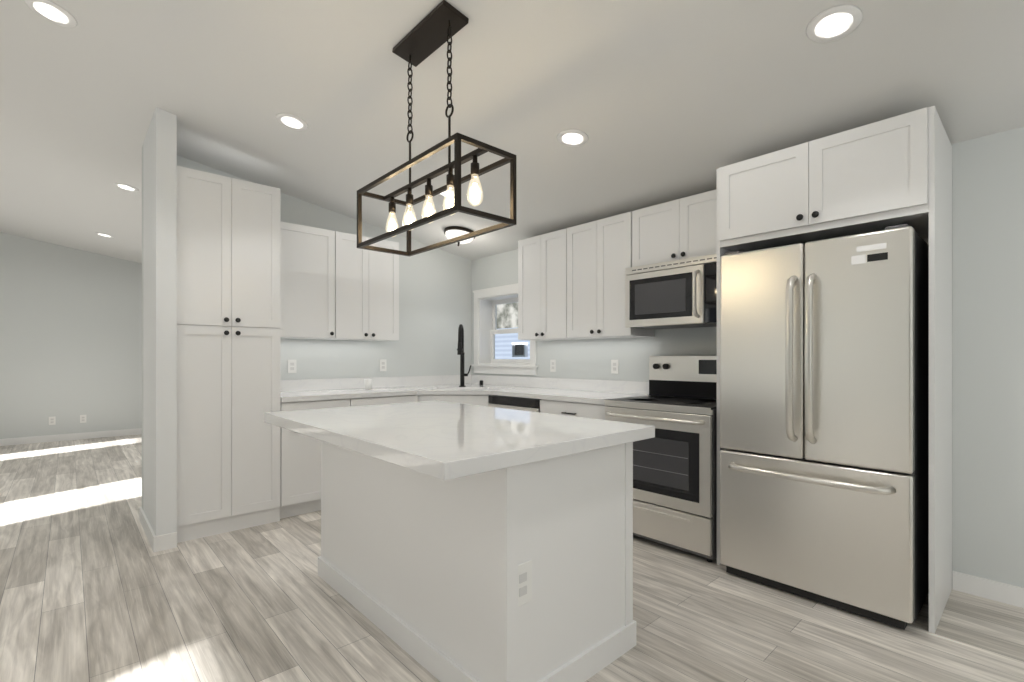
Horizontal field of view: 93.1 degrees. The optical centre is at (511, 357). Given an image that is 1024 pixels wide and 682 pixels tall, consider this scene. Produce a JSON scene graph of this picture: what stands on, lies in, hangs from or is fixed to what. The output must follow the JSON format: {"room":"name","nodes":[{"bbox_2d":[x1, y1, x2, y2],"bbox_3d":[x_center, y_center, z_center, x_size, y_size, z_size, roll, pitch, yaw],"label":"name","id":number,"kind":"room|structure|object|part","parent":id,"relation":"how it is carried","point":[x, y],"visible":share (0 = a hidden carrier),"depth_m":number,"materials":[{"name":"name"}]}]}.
{"room":"kitchen","nodes":[
{"label":"kitchen","id":0,"kind":"room"},
{"bbox_2d":[0,232,141,438],"bbox_3d":[-6.671,-0.290,6.997,7.200,2.986,0.120,0,0,-42],"label":"wall","id":1,"kind":"structure","parent":0,"point":[70,336],"depth_m":7.07,"materials":[{"name":"white paint"}]},
{"bbox_2d":[49,417,55,424],"bbox_3d":[-6.611,0.903,6.966,0.072,0.116,0.006,0,0,-42],"label":"electrical outlet","id":2,"kind":"object","parent":1,"relation":"attached to","point":[52,420],"visible":1,"depth_m":6.97,"materials":[{"name":"white plastic"}]},
{"bbox_2d":[0,428,141,445],"bbox_3d":[-6.626,1.155,6.948,7.198,0.095,0.012,0,0,-42],"label":"baseboard","id":3,"kind":"structure","parent":1,"relation":"attached to","point":[100,434],"depth_m":7.08,"materials":[{"name":"white wood"}]},
{"bbox_2d":[80,415,85,422],"bbox_3d":[-6.364,0.903,7.192,0.072,0.116,0.006,0,0,-42],"label":"electrical outlet","id":4,"kind":"object","parent":1,"relation":"attached to","point":[82,418],"visible":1,"depth_m":7.19,"materials":[{"name":"white plastic"}]},
{"bbox_2d":[142,107,470,535],"bbox_3d":[-1.377,-0.194,4.322,3.000,2.794,0.795,0,0,-42],"label":"wall","id":5,"kind":"structure","parent":0,"point":[434,299],"depth_m":4.17,"materials":[{"name":"white paint"}]},
{"bbox_2d":[139,507,157,551],"bbox_3d":[-2.481,1.155,3.296,0.013,0.095,0.798,0,0,-42],"label":"baseboard","id":6,"kind":"structure","parent":5,"relation":"attached to","point":[152,538],"depth_m":3.19,"materials":[{"name":"white wood"}]},
{"bbox_2d":[288,360,295,372],"bbox_3d":[-1.913,0.073,4.217,0.072,0.116,0.006,0,0,-42],"label":"electrical outlet","id":7,"kind":"object","parent":5,"relation":"attached to","point":[291,366],"visible":1,"depth_m":4.21,"materials":[{"name":"white plastic"}]},
{"bbox_2d":[280,221,398,340],"bbox_3d":[-1.581,-0.627,4.280,1.140,0.920,0.355,0,0,-42],"label":"upper cabinet","id":8,"kind":"object","parent":5,"relation":"attached to","point":[335,285],"visible":0.94,"depth_m":4.15,"materials":[{"name":"white wood"}]},
{"bbox_2d":[280,374,471,389],"bbox_3d":[-1.286,0.239,4.778,2.244,0.100,0.020,0,0,-42],"label":"backsplash","id":9,"kind":"structure","parent":5,"relation":"attached to","point":[437,380],"depth_m":4.62,"materials":[{"name":"white stone"}]},
{"bbox_2d":[380,360,385,370],"bbox_3d":[-1.276,0.073,4.799,0.072,0.116,0.006,0,0,-42],"label":"electrical outlet","id":10,"kind":"object","parent":5,"relation":"attached to","point":[382,365],"visible":1,"depth_m":4.80,"materials":[{"name":"white plastic"}]},
{"bbox_2d":[0,434,1023,681],"bbox_3d":[-2.645,1.233,2.670,7.700,0.060,12.100,0,0,-42],"label":"floor","id":11,"kind":"structure","parent":0,"point":[94,586],"depth_m":2.26,"materials":[{"name":"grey wood"}]},
{"bbox_2d":[177,166,279,542],"bbox_3d":[-2.138,-0.022,3.568,0.640,2.450,0.656,0,0,-42],"label":"pantry","id":12,"kind":"object","parent":11,"relation":"on","point":[228,343],"visible":0.98,"depth_m":3.33,"materials":[{"name":"white wood"}]},
{"bbox_2d":[280,402,320,518],"bbox_3d":[-1.685,0.764,3.988,0.591,0.876,0.610,0,0,-42],"label":"base cabinet","id":13,"kind":"object","parent":11,"relation":"on","point":[300,474],"depth_m":3.66,"materials":[{"name":"white wood"}]},
{"bbox_2d":[280,382,648,412],"bbox_3d":[-0.499,0.307,3.917,2.244,0.037,2.352,0,0,-42],"label":"countertop","id":14,"kind":"structure","parent":13,"relation":"on","point":[314,399],"depth_m":4.07,"materials":[{"name":"white stone"}]},
{"bbox_2d":[364,379,372,388],"bbox_3d":[-1.326,0.241,4.473,0.076,0.095,0.076,0,0,-42],"label":"cup","id":15,"kind":"object","parent":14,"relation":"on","point":[368,383],"visible":1,"depth_m":4.45,"materials":[{"name":"white"}]},
{"bbox_2d":[457,324,470,386],"bbox_3d":[-0.487,-0.022,4.770,0.214,0.620,0.180,0,0,-42],"label":"faucet","id":16,"kind":"object","parent":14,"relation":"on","point":[460,351],"visible":1,"depth_m":4.82,"materials":[{"name":"black metal"}]},
{"bbox_2d":[456,386,471,389],"bbox_3d":[-0.506,0.420,4.614,0.690,0.213,0.691,0,0,-42],"label":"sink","id":17,"kind":"object","parent":14,"relation":"in","point":[457,387],"depth_m":4.81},
{"bbox_2d":[318,441,635,681],"bbox_3d":[-0.279,0.767,2.360,0.737,0.871,1.565,0,0,-42],"label":"kitchen island","id":18,"kind":"object","parent":11,"relation":"on","point":[460,542],"depth_m":1.82,"materials":[{"name":"white wood"}]},
{"bbox_2d":[264,401,654,480],"bbox_3d":[-0.343,0.307,2.262,1.054,0.048,1.630,0,0,-42],"label":"island countertop","id":19,"kind":"structure","parent":18,"relation":"on","point":[442,440],"depth_m":1.85,"materials":[{"name":"white stone"}]},
{"bbox_2d":[488,395,540,411],"bbox_3d":[0.209,0.767,4.271,0.668,0.872,0.606,0,0,-42],"label":"dishwasher","id":20,"kind":"object","parent":11,"relation":"on","point":[519,403],"visible":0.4,"depth_m":4.05,"materials":[{"name":"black metal"}]},
{"bbox_2d":[544,402,604,419],"bbox_3d":[0.665,0.764,3.830,0.610,0.876,0.652,0,0,-42],"label":"base cabinet","id":21,"kind":"object","parent":11,"relation":"on","point":[593,412],"depth_m":3.52,"materials":[{"name":"white wood"}]},
{"bbox_2d":[604,356,716,561],"bbox_3d":[1.102,0.593,3.265,0.699,1.220,0.756,0,0,-42],"label":"range","id":22,"kind":"object","parent":11,"relation":"on","point":[675,482],"visible":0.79,"depth_m":3.02,"materials":[{"name":"silver metal"}]},
{"bbox_3d":[0.869,0.378,3.052,0.067,0.023,0.680,0,0,-42],"label":"handle","id":23,"kind":"part","parent":22,"relation":"part of","materials":[{"name":"silver metal"}]},
{"bbox_2d":[720,224,928,629],"bbox_3d":[1.664,0.308,2.600,0.777,1.790,0.840,0,0,-42],"label":"fridge","id":24,"kind":"object","parent":11,"relation":"on","point":[824,419],"visible":1,"depth_m":2.31,"materials":[{"name":"silver metal"}]},
{"bbox_3d":[1.411,0.093,2.369,0.091,1.012,0.730,0,0,-42],"label":"handle","id":25,"kind":"part","parent":24,"relation":"part of","materials":[{"name":"silver metal"}]},
{"bbox_2d":[717,106,951,633],"bbox_3d":[1.726,0.051,2.661,0.657,2.305,0.965,0,0,-42],"label":"surround","id":26,"kind":"object","parent":11,"relation":"on","point":[881,175],"visible":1,"depth_m":2.35,"materials":[{"name":"white wood"}]},
{"bbox_2d":[0,0,1023,262],"bbox_3d":[-2.682,-1.486,2.637,7.440,0.774,11.940,0,0,-42],"label":"ceiling","id":27,"kind":"structure","parent":0,"point":[662,100],"depth_m":2.55,"materials":[{"name":"white paint"}]},
{"bbox_2d":[25,0,77,27],"bbox_3d":[-2.167,-1.626,2.281,0.182,0.032,0.184,0,0,-42],"label":"recessed light","id":28,"kind":"object","parent":27,"relation":"in","point":[50,11],"visible":1,"depth_m":2.28,"materials":[{"name":"white plastic"}]},
{"bbox_2d":[96,232,113,237],"bbox_3d":[-5.193,-1.567,6.181,0.182,0.032,0.184,0,0,-42],"label":"recessed light","id":29,"kind":"object","parent":27,"relation":"in","point":[104,234],"visible":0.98,"depth_m":6.17,"materials":[{"name":"white"}]},
{"bbox_2d":[114,182,138,191],"bbox_3d":[-3.526,-1.560,4.433,0.182,0.032,0.184,0,0,-42],"label":"recessed light","id":30,"kind":"object","parent":27,"relation":"in","point":[126,187],"visible":0.98,"depth_m":4.42,"materials":[{"name":"white plastic"}]},
{"bbox_2d":[276,113,307,130],"bbox_3d":[-1.366,-1.466,3.013,0.182,0.032,0.184,0,0,-42],"label":"recessed light","id":31,"kind":"object","parent":27,"relation":"in","point":[292,122],"visible":1,"depth_m":3.00,"materials":[{"name":"white plastic"}]},
{"bbox_2d":[357,0,515,256],"bbox_3d":[-0.370,-0.995,2.160,0.293,0.916,0.830,0,0,-42],"label":"pendant light","id":32,"kind":"object","parent":27,"relation":"hanging from","point":[441,23],"visible":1,"depth_m":2.07,"materials":[{"name":"brown metal"}]},
{"bbox_2d":[437,188,453,197],"bbox_3d":[-0.507,-1.293,3.800,0.182,0.032,0.184,0,0,-42],"label":"recessed light","id":33,"kind":"object","parent":27,"relation":"in","point":[442,194],"visible":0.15,"depth_m":3.81,"materials":[{"name":"white"}]},
{"bbox_2d":[444,226,474,245],"bbox_3d":[-0.501,-1.150,4.654,0.301,0.162,0.300,0,0,-42],"label":"ceiling lamp","id":34,"kind":"object","parent":27,"relation":"attached to","point":[450,232],"visible":0.69,"depth_m":4.54,"materials":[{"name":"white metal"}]},
{"bbox_2d":[557,129,587,146],"bbox_3d":[0.357,-1.293,2.856,0.182,0.032,0.184,0,0,-42],"label":"recessed light","id":35,"kind":"object","parent":27,"relation":"in","point":[572,138],"visible":1,"depth_m":2.85,"materials":[{"name":"white plastic"}]},
{"bbox_2d":[806,5,862,42],"bbox_3d":[1.248,-1.293,1.882,0.182,0.032,0.184,0,0,-42],"label":"recessed light","id":36,"kind":"object","parent":27,"relation":"in","point":[834,23],"visible":1,"depth_m":1.87,"materials":[{"name":"white plastic"}]},
{"bbox_2d":[471,127,1023,587],"bbox_3d":[0.019,0.028,5.107,0.120,2.350,11.940,0,0,-42],"label":"wall","id":37,"kind":"structure","parent":0,"point":[987,355],"depth_m":2.45,"materials":[{"name":"white paint"}]},
{"bbox_2d":[471,283,537,374],"bbox_3d":[-0.023,-0.297,5.198,0.250,0.930,1.020,0,0,-42],"label":"kitchen window","id":38,"kind":"structure","parent":37,"relation":"in","point":[487,301],"depth_m":5.42,"materials":[{"name":"white wood"}]},
{"bbox_2d":[518,226,573,340],"bbox_3d":[0.397,-0.627,4.359,0.328,0.920,0.655,0,0,-42],"label":"upper cabinet","id":39,"kind":"object","parent":37,"relation":"attached to","point":[571,283],"depth_m":4.23,"materials":[{"name":"white wood"}]},
{"bbox_2d":[550,360,555,371],"bbox_3d":[0.390,0.073,4.607,0.006,0.116,0.072,0,0,-42],"label":"electrical outlet","id":40,"kind":"object","parent":37,"relation":"attached to","point":[552,365],"visible":1,"depth_m":4.61,"materials":[{"name":"white plastic"}]},
{"bbox_2d":[472,374,648,393],"bbox_3d":[0.329,0.239,4.661,0.019,0.100,2.332,0,0,-42],"label":"backsplash","id":41,"kind":"structure","parent":37,"relation":"attached to","point":[489,380],"depth_m":4.44,"materials":[{"name":"white stone"}]},
{"bbox_2d":[611,360,617,373],"bbox_3d":[0.866,0.073,4.087,0.006,0.116,0.072,0,0,-42],"label":"electrical outlet","id":42,"kind":"object","parent":37,"relation":"attached to","point":[614,366],"visible":1,"depth_m":4.08,"materials":[{"name":"white plastic"}]},
{"bbox_2d":[574,212,654,339],"bbox_3d":[0.768,-0.627,3.952,0.328,0.920,0.692,0,0,-42],"label":"upper cabinet","id":43,"kind":"object","parent":37,"relation":"attached to","point":[602,246],"depth_m":3.78,"materials":[{"name":"white wood"}]},
{"bbox_2d":[630,189,716,266],"bbox_3d":[1.262,-0.873,3.412,0.328,0.428,0.756,0,0,-42],"label":"upper cabinet","id":44,"kind":"object","parent":37,"relation":"attached to","point":[683,228],"depth_m":3.32,"materials":[{"name":"white wood"}]},
{"bbox_2d":[625,254,716,328],"bbox_3d":[1.205,-0.437,3.360,0.479,0.430,0.756,0,0,-42],"label":"microwave","id":45,"kind":"object","parent":44,"relation":"attached to","point":[680,293],"visible":0.83,"depth_m":3.25,"materials":[{"name":"silver metal"}]},
{"bbox_3d":[1.173,-0.412,3.090,0.067,0.312,0.024,0,0,-42],"label":"handle","id":46,"kind":"part","parent":45,"relation":"part of","materials":[{"name":"silver metal"}]},
{"bbox_2d":[952,571,1023,607],"bbox_3d":[3.095,1.155,1.645,0.014,0.095,2.378,0,0,-42],"label":"baseboard","id":47,"kind":"structure","parent":37,"relation":"attached to","point":[1010,594],"depth_m":2.42,"materials":[{"name":"white wood"}]},
{"label":"outside","id":48,"kind":"structure","parent":0,"visible":0},
{"bbox_2d":[495,302,529,358],"bbox_3d":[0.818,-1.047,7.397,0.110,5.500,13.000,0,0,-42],"label":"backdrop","id":49,"kind":"structure","parent":48,"point":[509,342],"depth_m":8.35,"materials":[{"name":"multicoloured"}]}
]}

